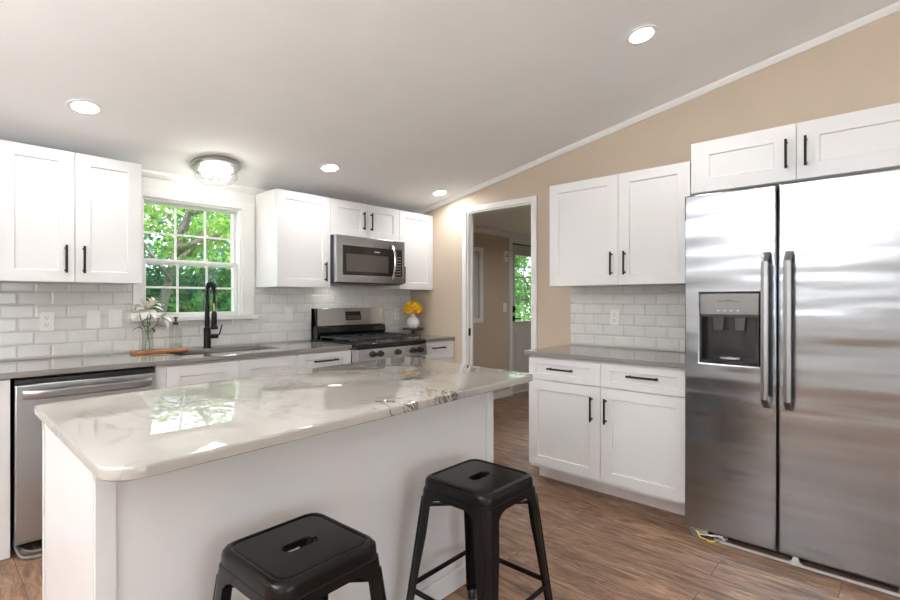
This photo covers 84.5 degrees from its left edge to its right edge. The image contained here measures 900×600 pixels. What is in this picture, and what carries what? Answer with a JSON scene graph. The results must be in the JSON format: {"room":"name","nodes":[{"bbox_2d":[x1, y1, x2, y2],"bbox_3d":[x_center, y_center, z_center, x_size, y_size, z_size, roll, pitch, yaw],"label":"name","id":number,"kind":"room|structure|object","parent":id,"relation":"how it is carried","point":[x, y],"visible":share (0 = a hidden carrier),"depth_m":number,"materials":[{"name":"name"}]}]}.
{"room":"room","nodes":[
{"label":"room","id":0,"kind":"room"},
{"bbox_2d":[0,176,530,392],"bbox_3d":[-1.542,0.205,4.160,0.160,2.130,10.320,0,0,43],"label":"wall","id":1,"kind":"structure","parent":0,"point":[490,337],"depth_m":6.23,"materials":[{"name":"beige paint"}]},
{"bbox_2d":[0,139,141,284],"bbox_3d":[-2.278,-0.478,2.962,0.379,0.751,0.679,0,0,43],"label":"upper cabinet","id":2,"kind":"object","parent":1,"relation":"attached to","point":[66,217],"visible":1,"depth_m":2.84,"materials":[{"name":"white wood"}]},
{"bbox_2d":[128,187,257,321],"bbox_3d":[-1.917,-0.312,3.716,0.200,0.923,0.900,0,0,43],"label":"window","id":3,"kind":"structure","parent":1,"relation":"in","point":[241,265],"depth_m":3.79,"materials":[{"name":"white wood"}]},
{"bbox_2d":[142,169,267,194],"bbox_3d":[-2.663,-0.875,2.800,0.034,0.042,6.560,0,0,43],"label":"trim","id":4,"kind":"structure","parent":1,"relation":"attached to","point":[146,173],"depth_m":3.65,"materials":[{"name":"white wood"}]},
{"bbox_2d":[0,283,409,360],"bbox_3d":[-1.846,0.108,3.705,0.008,0.493,4.198,0,0,43],"label":"tile backsplash","id":5,"kind":"structure","parent":1,"relation":"attached to","point":[21,304],"depth_m":3.34,"materials":[{"name":"grey tile"}]},
{"bbox_2d":[39,312,53,330],"bbox_3d":[-2.463,0.131,3.023,0.009,0.116,0.072,0,0,43],"label":"wall outlet","id":6,"kind":"object","parent":5,"relation":"attached to","point":[46,319],"visible":1,"depth_m":3.02,"materials":[{"name":"white plastic"}]},
{"bbox_2d":[87,310,99,328],"bbox_3d":[-2.301,0.126,3.196,0.012,0.116,0.072,0,0,43],"label":"light switch","id":7,"kind":"object","parent":5,"relation":"attached to","point":[93,317],"visible":1,"depth_m":3.19,"materials":[{"name":"white plastic"}]},
{"bbox_2d":[108,310,121,327],"bbox_3d":[-2.220,0.124,3.284,0.012,0.116,0.078,0,0,43],"label":"light switch","id":8,"kind":"object","parent":5,"relation":"attached to","point":[114,316],"visible":1,"depth_m":3.28,"materials":[{"name":"white plastic"}]},
{"bbox_2d":[285,307,292,320],"bbox_3d":[-1.367,0.120,4.209,0.012,0.116,0.072,0,0,43],"label":"light switch","id":9,"kind":"object","parent":5,"relation":"attached to","point":[288,310],"visible":1,"depth_m":4.20,"materials":[{"name":"white plastic"}]},
{"bbox_2d":[394,308,398,319],"bbox_3d":[-0.548,0.145,5.100,0.009,0.116,0.072,0,0,43],"label":"wall outlet","id":10,"kind":"object","parent":5,"relation":"attached to","point":[396,310],"visible":1,"depth_m":5.09,"materials":[{"name":"white plastic"}]},
{"bbox_2d":[256,188,329,287],"bbox_3d":[-1.272,-0.478,4.053,0.379,0.751,0.476,0,0,43],"label":"upper cabinet","id":11,"kind":"object","parent":1,"relation":"attached to","point":[293,228],"visible":1,"depth_m":3.92,"materials":[{"name":"white wood"}]},
{"bbox_2d":[330,198,398,240],"bbox_3d":[-0.850,-0.699,4.510,0.379,0.308,0.762,0,0,43],"label":"upper cabinet","id":12,"kind":"object","parent":1,"relation":"attached to","point":[349,218],"visible":0.78,"depth_m":4.37,"materials":[{"name":"white wood"}]},
{"bbox_2d":[330,234,404,285],"bbox_3d":[-0.812,-0.341,4.475,0.478,0.404,0.761,0,0,43],"label":"microwave","id":13,"kind":"object","parent":12,"relation":"attached to","point":[354,260],"visible":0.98,"depth_m":4.31,"materials":[{"name":"silver metal"}]},
{"bbox_2d":[377,210,432,289],"bbox_3d":[-0.439,-0.478,4.957,0.379,0.751,0.448,0,0,43],"label":"upper cabinet","id":14,"kind":"object","parent":1,"relation":"attached to","point":[415,229],"visible":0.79,"depth_m":4.86,"materials":[{"name":"white wood"}]},
{"bbox_2d":[473,247,482,322],"bbox_3d":[0.055,-0.184,5.806,0.078,0.928,0.981,0,0,43],"label":"window","id":15,"kind":"structure","parent":1,"relation":"in","point":[475,249],"depth_m":6.10,"materials":[{"name":"white wood"}]},
{"bbox_2d":[493,389,509,399],"bbox_3d":[0.225,1.225,5.948,0.014,0.090,1.655,0,0,43],"label":"baseboard","id":16,"kind":"structure","parent":1,"relation":"attached to","point":[500,394],"depth_m":6.42,"materials":[{"name":"white wood"}]},
{"bbox_2d":[473,226,530,240],"bbox_3d":[0.852,-0.859,6.608,0.040,0.068,3.475,0,0,43],"label":"trim","id":17,"kind":"structure","parent":1,"relation":"attached to","point":[476,229],"depth_m":6.37,"materials":[{"name":"white wood"}]},
{"bbox_2d":[503,303,506,311],"bbox_3d":[0.721,0.097,6.487,0.012,0.116,0.072,0,0,43],"label":"light switch","id":18,"kind":"object","parent":1,"relation":"attached to","point":[504,304],"visible":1,"depth_m":6.48,"materials":[{"name":"white plastic"}]},
{"bbox_2d":[503,251,507,261],"bbox_3d":[0.734,-0.570,6.485,0.033,0.140,0.075,0,0,43],"label":"door chime","id":19,"kind":"object","parent":1,"relation":"attached to","point":[505,253],"visible":1,"depth_m":6.47,"materials":[{"name":"white plastic"}]},
{"bbox_2d":[509,238,530,395],"bbox_3d":[1.101,0.221,6.932,0.116,2.097,0.984,0,0,43],"label":"door","id":20,"kind":"structure","parent":1,"relation":"in","point":[519,331],"depth_m":6.75,"materials":[{"name":"white wood"}]},
{"bbox_2d":[0,0,899,212],"bbox_3d":[0.003,-1.368,0.288,7.680,1.013,6.720,0,0,43],"label":"ceiling","id":21,"kind":"structure","parent":0,"point":[412,100],"depth_m":2.69,"materials":[{"name":"paint"}]},
{"bbox_2d":[66,99,103,114],"bbox_3d":[-1.917,-1.012,2.602,0.163,0.032,0.161,0,0,-42],"label":"recessed light","id":22,"kind":"object","parent":21,"relation":"in","point":[81,106],"visible":1,"depth_m":2.60,"materials":[{"name":"white"}]},
{"bbox_2d":[190,155,240,186],"bbox_3d":[-1.636,-0.891,3.458,0.320,0.162,0.317,0,0,-40],"label":"lamp","id":23,"kind":"object","parent":21,"relation":"attached to","point":[209,166],"visible":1,"depth_m":3.40,"materials":[{"name":"white glass"}]},
{"bbox_2d":[319,163,340,171],"bbox_3d":[-0.914,-1.003,3.764,0.161,0.032,0.163,0,0,38],"label":"recessed light","id":24,"kind":"object","parent":21,"relation":"in","point":[330,167],"visible":1,"depth_m":3.76,"materials":[{"name":"white"}]},
{"bbox_2d":[431,190,448,195],"bbox_3d":[-0.095,-1.004,4.646,0.161,0.032,0.163,0,0,38],"label":"recessed light","id":25,"kind":"object","parent":21,"relation":"in","point":[438,192],"visible":1,"depth_m":4.64,"materials":[{"name":"white plastic"}]},
{"bbox_2d":[625,24,657,44],"bbox_3d":[1.012,-1.398,2.615,0.163,0.032,0.161,0,0,-42],"label":"recessed light","id":26,"kind":"object","parent":21,"relation":"in","point":[642,34],"visible":1,"depth_m":2.61,"materials":[{"name":"white plastic"}]},
{"bbox_2d":[0,389,899,599],"bbox_3d":[1.257,1.320,1.648,7.680,0.100,10.420,0,0,43],"label":"floor","id":27,"kind":"structure","parent":0,"point":[599,545],"depth_m":2.41,"materials":[{"name":"wood"}]},
{"bbox_2d":[0,379,9,559],"bbox_3d":[-2.614,0.828,2.409,0.634,0.882,0.652,0,0,43],"label":"base cabinet","id":28,"kind":"object","parent":27,"relation":"on","point":[4,383],"visible":1,"depth_m":2.42,"materials":[{"name":"white wood"}]},
{"bbox_2d":[0,341,351,379],"bbox_3d":[-1.938,0.371,3.133,0.646,0.030,2.732,0,0,43],"label":"countertop","id":29,"kind":"structure","parent":28,"relation":"on","point":[12,369],"depth_m":3.02,"materials":[{"name":"stone"}]},
{"bbox_2d":[130,348,188,354],"bbox_3d":[-1.968,0.347,3.366,0.138,0.017,0.335,0,0,43],"label":"wooden board","id":30,"kind":"object","parent":29,"relation":"on","point":[168,350],"visible":0.98,"depth_m":3.31,"materials":[{"name":"brown wood"}]},
{"bbox_2d":[170,317,181,348],"bbox_3d":[-1.907,0.226,3.442,0.064,0.222,0.072,0,0,43],"label":"soap bottle","id":31,"kind":"object","parent":30,"relation":"on","point":[175,322],"visible":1,"depth_m":3.44,"materials":[{"name":"clear glass"}]},
{"bbox_3d":[-2.024,0.270,3.312,0.076,0.135,0.076,0,0,43],"label":"flower vase","id":32,"kind":"object","parent":30,"relation":"on","visible":0},
{"bbox_2d":[122,303,150,348],"bbox_3d":[-2.032,0.174,3.236,0.122,0.307,0.165,0,0,43],"label":"stem","id":33,"kind":"object","parent":32,"relation":"in","point":[133,315],"visible":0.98,"depth_m":3.23,"materials":[{"name":"green"}]},
{"bbox_2d":[136,299,162,348],"bbox_3d":[-1.990,0.162,3.259,0.124,0.332,0.154,0,0,43],"label":"stem","id":34,"kind":"object","parent":32,"relation":"in","point":[147,304],"visible":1,"depth_m":3.25,"materials":[{"name":"green"}]},
{"bbox_2d":[142,296,163,348],"bbox_3d":[-1.991,0.151,3.333,0.108,0.353,0.129,0,0,-12],"label":"stem","id":35,"kind":"object","parent":32,"relation":"in","point":[151,298],"visible":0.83,"depth_m":3.32,"materials":[{"name":"green"}]},
{"bbox_2d":[145,312,173,348],"bbox_3d":[-1.943,0.206,3.334,0.124,0.244,0.175,0,0,43],"label":"stem","id":36,"kind":"object","parent":32,"relation":"in","point":[166,321],"visible":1,"depth_m":3.34,"materials":[{"name":"green"}]},
{"bbox_2d":[203,281,222,347],"bbox_3d":[-1.737,0.108,3.664,0.159,0.494,0.134,0,0,43],"label":"kitchen faucet","id":37,"kind":"object","parent":29,"relation":"on","point":[208,336],"visible":1,"depth_m":3.65,"materials":[{"name":"black metal"}]},
{"bbox_2d":[178,349,262,355],"bbox_3d":[-1.619,0.484,3.534,0.393,0.194,0.723,0,0,43],"label":"sink","id":38,"kind":"object","parent":29,"relation":"in","point":[248,349],"visible":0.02,"depth_m":3.69,"materials":[{"name":"grey metal"}]},
{"bbox_2d":[12,539,41,559],"bbox_3d":[-2.018,1.231,2.549,0.173,0.074,0.344,0,0,43],"label":"hose","id":39,"kind":"object","parent":27,"relation":"on","point":[18,553],"visible":0.43,"depth_m":2.42,"materials":[{"name":"grey"}]},
{"bbox_2d":[17,545,41,554],"bbox_3d":[-2.049,1.240,2.582,0.129,0.056,0.335,0,0,43],"label":"hose","id":40,"kind":"object","parent":27,"relation":"on","point":[21,551],"visible":0.27,"depth_m":2.46,"materials":[{"name":"grey"}]},
{"bbox_2d":[10,366,155,545],"bbox_3d":[-2.142,0.829,2.860,0.680,0.875,0.622,0,0,43],"label":"dishwasher","id":41,"kind":"object","parent":27,"relation":"on","point":[26,393],"visible":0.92,"depth_m":2.50,"materials":[{"name":"grey metal"}]},
{"bbox_2d":[20,546,41,552],"bbox_3d":[-2.033,1.219,2.538,0.123,0.057,0.258,0,0,43],"label":"hose","id":42,"kind":"object","parent":41,"relation":"hanging from","point":[21,547],"visible":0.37,"depth_m":2.44,"materials":[{"name":"grey"}]},
{"bbox_2d":[153,354,296,388],"bbox_3d":[-1.647,0.828,3.458,0.634,0.883,0.914,0,0,43],"label":"base cabinet","id":43,"kind":"object","parent":27,"relation":"on","point":[173,375],"visible":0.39,"depth_m":3.18,"materials":[{"name":"white wood"}]},
{"bbox_2d":[42,391,492,599],"bbox_3d":[-0.551,0.828,2.021,0.677,0.882,1.642,0,0,43],"label":"kitchen island","id":44,"kind":"object","parent":27,"relation":"on","point":[164,536],"visible":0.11,"depth_m":1.56,"materials":[{"name":"white wood"}]},
{"bbox_2d":[35,357,532,481],"bbox_3d":[-0.499,0.371,2.079,1.132,0.030,1.844,0,0,43],"label":"island countertop","id":45,"kind":"structure","parent":44,"relation":"on","point":[148,433],"depth_m":1.62,"materials":[{"name":"white stone"}]},
{"bbox_2d":[213,513,385,599],"bbox_3d":[-0.400,0.959,1.323,0.427,0.622,0.428,0,0,41],"label":"metal stool","id":46,"kind":"object","parent":27,"relation":"on","point":[332,554],"visible":1,"depth_m":1.27,"materials":[{"name":"black paint"}]},
{"bbox_2d":[296,349,350,369],"bbox_3d":[-1.164,0.828,3.957,0.668,0.883,0.470,0,0,43],"label":"base cabinet","id":47,"kind":"object","parent":27,"relation":"on","point":[309,360],"visible":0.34,"depth_m":3.74,"materials":[{"name":"white wood"}]},
{"bbox_2d":[310,308,426,362],"bbox_3d":[-0.700,0.662,4.372,0.732,1.176,0.762,0,0,43],"label":"gas range","id":48,"kind":"object","parent":27,"relation":"on","point":[364,329],"visible":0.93,"depth_m":4.34,"materials":[{"name":"silver metal"}]},
{"bbox_2d":[310,337,425,349],"bbox_3d":[-0.720,0.370,4.390,0.677,0.048,0.762,0,0,43],"label":"cooktop","id":49,"kind":"object","parent":48,"relation":"in","point":[394,343],"depth_m":4.18,"materials":[{"name":"metal"}]},
{"bbox_2d":[350,349,425,362],"bbox_3d":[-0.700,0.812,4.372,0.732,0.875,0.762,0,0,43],"label":"control panel","id":50,"kind":"object","parent":48,"relation":"in","point":[357,355],"depth_m":4.04,"materials":[{"name":"silver metal"}]},
{"bbox_2d":[424,340,453,362],"bbox_3d":[-0.332,0.828,4.859,0.668,0.883,0.447,0,0,43],"label":"base cabinet","id":51,"kind":"object","parent":27,"relation":"on","point":[436,350],"visible":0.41,"depth_m":4.69,"materials":[{"name":"white wood"}]},
{"bbox_2d":[397,334,454,341],"bbox_3d":[-0.340,0.371,4.867,0.646,0.030,0.448,0,0,43],"label":"countertop","id":52,"kind":"structure","parent":51,"relation":"on","point":[429,338],"depth_m":4.70,"materials":[{"name":"stone"}]},
{"bbox_2d":[402,327,423,333],"bbox_3d":[-0.374,0.319,5.014,0.216,0.072,0.216,0,0,43],"label":"tray","id":53,"kind":"object","parent":52,"relation":"on","point":[417,328],"visible":0.81,"depth_m":4.94,"materials":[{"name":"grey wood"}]},
{"bbox_2d":[407,314,419,327],"bbox_3d":[-0.374,0.214,5.014,0.132,0.137,0.132,0,0,43],"label":"round vase","id":54,"kind":"object","parent":53,"relation":"on","point":[412,322],"visible":0.95,"depth_m":4.97,"materials":[{"name":"white ceramic"}]},
{"bbox_2d":[407,305,413,311],"bbox_3d":[-0.393,0.085,4.939,0.068,0.078,0.052,0,0,44],"label":"flower","id":55,"kind":"object","parent":54,"relation":"in","point":[410,308],"visible":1,"depth_m":4.93,"materials":[{"name":"yellow plant"}]},
{"bbox_2d":[414,306,420,313],"bbox_3d":[-0.327,0.098,4.953,0.069,0.077,0.052,0,0,-9],"label":"flower","id":56,"kind":"object","parent":54,"relation":"in","point":[418,309],"visible":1,"depth_m":4.94,"materials":[{"name":"yellow plant"}]},
{"bbox_2d":[406,459,552,599],"bbox_3d":[0.110,0.959,1.835,0.427,0.622,0.428,0,0,42],"label":"metal stool","id":57,"kind":"object","parent":27,"relation":"on","point":[484,490],"visible":1,"depth_m":1.78,"materials":[{"name":"black paint"}]},
{"bbox_2d":[529,355,684,515],"bbox_3d":[1.149,0.828,3.345,1.065,0.883,0.668,0,0,43],"label":"base cabinet","id":58,"kind":"object","parent":27,"relation":"on","point":[615,429],"visible":0.87,"depth_m":3.08,"materials":[{"name":"white wood"}]},
{"bbox_2d":[524,344,684,368],"bbox_3d":[1.146,0.371,3.362,1.096,0.030,0.646,0,0,43],"label":"countertop","id":59,"kind":"structure","parent":58,"relation":"on","point":[671,359],"depth_m":3.23,"materials":[{"name":"stone"}]},
{"bbox_2d":[685,168,899,596],"bbox_3d":[1.823,0.353,2.612,0.912,1.832,0.775,0,0,43],"label":"refrigerator","id":60,"kind":"object","parent":27,"relation":"on","point":[792,290],"visible":1,"depth_m":2.34,"materials":[{"name":"grey metal"}]},
{"bbox_2d":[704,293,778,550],"bbox_3d":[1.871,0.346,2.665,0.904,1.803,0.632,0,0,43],"label":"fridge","id":61,"kind":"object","parent":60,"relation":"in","point":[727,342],"depth_m":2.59,"materials":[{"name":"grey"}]},
{"bbox_2d":[473,206,530,235],"bbox_3d":[2.398,-0.938,5.217,4.200,0.085,3.624,0,0,43],"label":"ceiling","id":62,"kind":"structure","parent":0,"point":[517,220],"depth_m":5.57,"materials":[{"name":"paint"}]},
{"bbox_2d":[410,11,899,363],"bbox_3d":[2.321,-0.242,2.772,7.399,3.024,0.075,0,0,43],"label":"wall","id":63,"kind":"structure","parent":0,"point":[858,69],"depth_m":3.43,"materials":[{"name":"beige paint"}]},
{"bbox_2d":[462,195,536,364],"bbox_3d":[0.457,0.193,4.489,0.833,2.153,0.106,0,0,43],"label":"trim","id":64,"kind":"structure","parent":63,"relation":"attached to","point":[467,212],"depth_m":4.70,"materials":[{"name":"white wood"}]},
{"bbox_2d":[550,161,692,286],"bbox_3d":[1.213,-0.478,3.482,0.990,0.751,0.379,0,0,43],"label":"upper cabinet","id":65,"kind":"object","parent":63,"relation":"attached to","point":[628,228],"visible":0.85,"depth_m":3.33,"materials":[{"name":"white wood"}]},
{"bbox_2d":[570,285,684,351],"bbox_3d":[1.365,0.127,3.595,1.087,0.456,0.008,0,0,43],"label":"tile backsplash","id":66,"kind":"structure","parent":63,"relation":"attached to","point":[650,317],"depth_m":3.63,"materials":[{"name":"grey tile"}]},
{"bbox_2d":[610,310,618,324],"bbox_3d":[1.233,0.130,3.705,0.072,0.116,0.009,0,0,43],"label":"wall outlet","id":67,"kind":"object","parent":66,"relation":"attached to","point":[614,314],"visible":1,"depth_m":3.70,"materials":[{"name":"white plastic"}]},
{"bbox_2d":[415,1,899,213],"bbox_3d":[2.284,-1.303,2.732,7.399,0.900,0.034,0,0,43],"label":"trim","id":68,"kind":"structure","parent":63,"relation":"attached to","point":[895,7],"depth_m":3.31,"materials":[{"name":"white wood"}]},
{"bbox_2d":[691,103,899,195],"bbox_3d":[1.972,-0.801,2.783,1.066,0.308,0.379,0,0,43],"label":"upper cabinet","id":69,"kind":"object","parent":63,"relation":"attached to","point":[867,140],"visible":0.98,"depth_m":2.65,"materials":[{"name":"white wood"}]},
{"label":"outside","id":70,"kind":"structure","parent":0,"visible":0},
{"bbox_3d":[-22.546,1.870,25.644,59.830,0.200,80.000,0,0,43],"label":"ground","id":71,"kind":"structure","parent":70,"visible":0},
{"bbox_2d":[146,292,217,312],"bbox_3d":[-4.997,0.817,8.168,1.356,1.911,1.820,0,0,43],"label":"bush","id":72,"kind":"object","parent":71,"relation":"on","point":[197,305],"visible":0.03,"depth_m":8.31,"materials":[{"name":"green plant"}]},
{"bbox_2d":[144,204,225,305],"bbox_3d":[-7.753,-0.984,11.866,2.730,5.517,4.878,0,0,43],"label":"tree","id":73,"kind":"object","parent":71,"relation":"on","point":[149,292],"visible":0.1,"depth_m":12.15,"materials":[{"name":"green plant"}]},
{"bbox_2d":[144,204,230,312],"bbox_3d":[-3.675,-0.207,6.710,1.943,3.976,2.583,0,0,43],"label":"tree","id":74,"kind":"object","parent":71,"relation":"on","point":[187,248],"visible":0.32,"depth_m":6.78,"materials":[{"name":"green plant"}]},
{"bbox_2d":[144,205,230,311],"bbox_3d":[-8.066,-1.250,17.087,4.125,6.046,6.980,0,0,43],"label":"tree","id":75,"kind":"object","parent":71,"relation":"on","point":[224,284],"visible":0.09,"depth_m":17.18,"materials":[{"name":"green plant"}]},
{"bbox_2d":[146,257,230,311],"bbox_3d":[-9.529,0.231,20.443,2.316,4.279,22.525,0,0,43],"label":"hedge","id":76,"kind":"object","parent":71,"relation":"on","point":[194,275],"visible":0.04,"depth_m":19.13,"materials":[{"name":"green plant"}]},
{"bbox_2d":[177,211,230,311],"bbox_3d":[-4.487,-0.642,11.794,2.343,4.847,3.552,0,0,43],"label":"tree","id":77,"kind":"object","parent":71,"relation":"on","point":[199,222],"visible":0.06,"depth_m":11.17,"materials":[{"name":"green plant"}]},
{"bbox_2d":[221,297,230,310],"bbox_3d":[-3.822,0.797,9.535,1.514,1.950,1.794,0,0,43],"label":"bush","id":78,"kind":"object","parent":71,"relation":"on","point":[229,302],"visible":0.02,"depth_m":9.24,"materials":[{"name":"green plant"}]},
{"bbox_2d":[515,305,525,320],"bbox_3d":[1.179,0.805,12.339,1.444,1.955,1.818,0,0,43],"label":"bush","id":79,"kind":"object","parent":71,"relation":"on","point":[518,307],"visible":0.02,"depth_m":12.55,"materials":[{"name":"green plant"}]},
{"bbox_2d":[515,256,530,320],"bbox_3d":[1.753,-0.973,16.309,3.326,5.668,5.468,0,0,43],"label":"tree","id":80,"kind":"object","parent":71,"relation":"on","point":[518,259],"visible":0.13,"depth_m":16.03,"materials":[{"name":"green plant"}]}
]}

